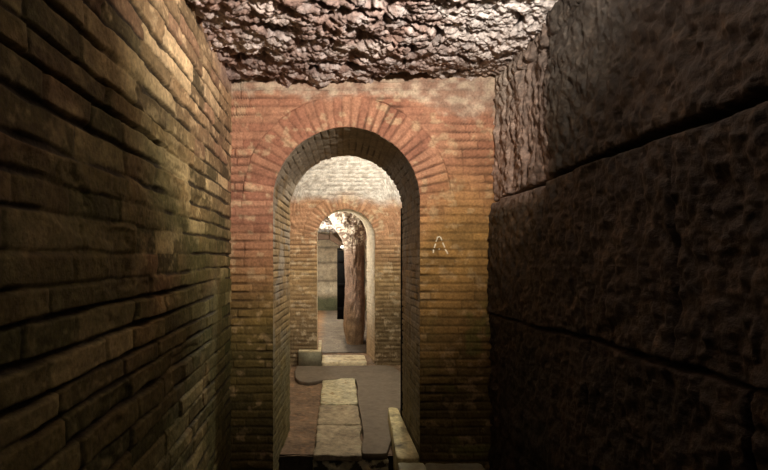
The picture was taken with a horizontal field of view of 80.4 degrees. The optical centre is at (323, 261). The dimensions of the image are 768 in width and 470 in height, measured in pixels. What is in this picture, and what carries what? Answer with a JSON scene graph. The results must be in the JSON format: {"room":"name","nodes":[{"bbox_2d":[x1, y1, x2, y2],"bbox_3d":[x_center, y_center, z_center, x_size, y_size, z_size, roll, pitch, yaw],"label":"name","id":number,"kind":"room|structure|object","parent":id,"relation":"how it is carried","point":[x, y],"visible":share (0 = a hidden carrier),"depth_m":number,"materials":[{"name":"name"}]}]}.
{"room":"underground passage","nodes":[
{"label":"underground passage","id":0,"kind":"room"},
{"bbox_2d":[0,0,231,469],"bbox_3d":[-0.650,0.150,1.745,0.065,3.139,2.790,0,0,0],"label":"wall","id":1,"kind":"structure","parent":0,"point":[116,123],"depth_m":1.36,"materials":[{"name":"brick"}]},
{"bbox_2d":[280,310,400,456],"bbox_3d":[0.155,1.417,8.655,3.510,0.035,10.710,0,0,0],"label":"floor","id":2,"kind":"structure","parent":0,"point":[304,400],"depth_m":4.86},
{"bbox_2d":[298,340,321,365],"bbox_3d":[-0.190,1.317,6.505,0.310,0.226,0.850,0,0,0],"label":"stone block","id":3,"kind":"object","parent":2,"relation":"on","point":[305,357],"visible":0.96,"depth_m":6.08,"materials":[{"name":"stone"}]},
{"bbox_2d":[313,425,361,460],"bbox_3d":[0.120,1.406,3.534,0.399,0.048,0.616,0,0,0],"label":"stone slab","id":4,"kind":"object","parent":2,"relation":"on","point":[332,442],"visible":0.99,"depth_m":3.44,"materials":[{"name":"beige stone"}]},
{"bbox_2d":[320,378,357,405],"bbox_3d":[0.168,1.406,4.908,0.408,0.048,1.012,0,0,0],"label":"stone slab","id":5,"kind":"object","parent":2,"relation":"on","point":[342,391],"visible":0.97,"depth_m":4.79,"materials":[{"name":"beige stone"}]},
{"bbox_2d":[317,405,360,425],"bbox_3d":[0.134,1.406,4.112,0.394,0.048,0.535,0,0,0],"label":"stone slab","id":6,"kind":"object","parent":2,"relation":"on","point":[346,415],"visible":0.98,"depth_m":4.08,"materials":[{"name":"beige stone"}]},
{"bbox_2d":[321,355,366,365],"bbox_3d":[0.279,1.406,6.372,0.633,0.089,0.492,0,0,0],"label":"threshold stone","id":7,"kind":"object","parent":2,"relation":"on","point":[327,360],"visible":0.91,"depth_m":6.24,"materials":[{"name":"stone"}]},
{"bbox_2d":[328,212,365,344],"bbox_3d":[0.411,0.225,7.950,0.720,2.430,1.148,0,0,0],"label":"rock pillar","id":8,"kind":"structure","parent":2,"relation":"on","point":[351,230],"depth_m":7.66,"materials":[{"name":"brown stone"}]},
{"bbox_2d":[295,365,400,459],"bbox_3d":[0.298,1.407,4.655,1.336,0.046,2.807,0,0,0],"label":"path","id":9,"kind":"object","parent":2,"relation":"on","point":[378,386],"visible":0.83,"depth_m":4.81,"materials":[{"name":"concrete"}]},
{"bbox_2d":[337,250,364,318],"bbox_3d":[0.662,0.565,11.078,0.675,1.710,0.085,0,0,0],"label":"door","id":10,"kind":"structure","parent":2,"relation":"on","point":[340,253],"depth_m":11.05,"materials":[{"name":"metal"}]},
{"bbox_2d":[313,458,388,469],"bbox_3d":[0.195,1.476,3.341,0.555,0.084,0.163,0,0,0],"label":"step stone","id":11,"kind":"structure","parent":2,"relation":"attached to","point":[364,464],"depth_m":3.26,"materials":[{"name":"beige stone"}]},
{"bbox_2d":[388,407,418,469],"bbox_3d":[0.566,1.395,3.470,0.151,0.229,1.045,0,0,1],"label":"curb stone","id":12,"kind":"object","parent":2,"relation":"on","point":[404,449],"visible":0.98,"depth_m":3.24,"materials":[{"name":"stone"}]},
{"bbox_2d":[317,231,366,310],"bbox_3d":[0.190,0.190,13.100,2.780,2.540,0.040,0,0,0],"label":"wall","id":13,"kind":"structure","parent":0,"point":[327,249],"depth_m":13.10,"materials":[{"name":"beige stone"}]},
{"bbox_2d":[318,217,366,239],"bbox_3d":[0.149,-0.786,10.289,3.498,0.387,6.578,0,0,0],"label":"ceiling","id":14,"kind":"structure","parent":0,"point":[326,225],"depth_m":11.41,"materials":[{"name":"beige stone"}]},
{"bbox_2d":[318,234,328,239],"bbox_3d":[-0.272,-0.720,12.860,0.829,0.190,0.240,0,0,0],"label":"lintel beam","id":15,"kind":"structure","parent":14,"relation":"attached to","point":[320,236],"depth_m":12.74,"materials":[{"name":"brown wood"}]},
{"bbox_2d":[330,233,341,246],"bbox_3d":[0.343,-0.613,12.860,0.343,0.405,0.220,0,0,0],"label":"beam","id":16,"kind":"structure","parent":15,"relation":"attached to","point":[333,238],"depth_m":12.75,"materials":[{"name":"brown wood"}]},
{"bbox_2d":[289,156,401,365],"bbox_3d":[0.095,-0.353,6.616,2.710,3.606,0.809,0,0,0],"label":"wall","id":17,"kind":"structure","parent":0,"point":[357,186],"depth_m":6.22,"materials":[{"name":"brick"}]},
{"bbox_2d":[229,71,497,469],"bbox_3d":[0.269,0.110,3.441,2.097,3.220,0.778,0,0,0],"label":"wall","id":18,"kind":"structure","parent":0,"point":[433,137],"depth_m":3.06,"materials":[{"name":"brick"}]},
{"bbox_2d":[278,454,392,469],"bbox_3d":[0.244,1.578,3.312,1.488,0.324,0.021,0,0,0],"label":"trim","id":19,"kind":"structure","parent":18,"relation":"attached to","point":[286,462],"depth_m":3.31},
{"bbox_2d":[401,208,402,416],"bbox_3d":[0.680,0.485,3.853,0.040,1.890,0.055,0,0,0],"label":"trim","id":20,"kind":"structure","parent":18,"relation":"attached to","point":[401,208],"depth_m":3.83,"materials":[{"name":"brown brick"}]},
{"bbox_2d":[187,0,557,87],"bbox_3d":[0.280,-1.271,1.737,2.040,0.208,2.774,0,0,0],"label":"ceiling","id":21,"kind":"structure","parent":0,"point":[318,42],"depth_m":2.45,"materials":[{"name":"brown stone"}]},
{"bbox_2d":[486,0,767,469],"bbox_3d":[1.169,0.137,1.742,0.166,3.166,2.785,0,0,0],"label":"wall","id":22,"kind":"structure","parent":0,"point":[627,266],"depth_m":1.64,"materials":[{"name":"brown stone"}]},
{"bbox_3d":[0.270,1.680,1.850,1.980,0.022,3.000,0,0,0],"label":"floor","id":23,"kind":"structure","parent":0,"visible":0},
{"bbox_2d":[398,463,426,469],"bbox_3d":[0.558,1.491,2.742,0.194,0.378,0.397,0,0,0],"label":"curb stone","id":24,"kind":"object","parent":23,"relation":"on","point":[401,466],"visible":1,"depth_m":2.87,"materials":[{"name":"beige stone"}]},
{"bbox_2d":[425,463,484,469],"bbox_3d":[0.865,1.514,2.937,0.393,0.333,0.198,0,0,0],"label":"ledge stone","id":25,"kind":"object","parent":23,"relation":"on","point":[429,466],"visible":0.99,"depth_m":2.97,"materials":[{"name":"stone"}]}
]}

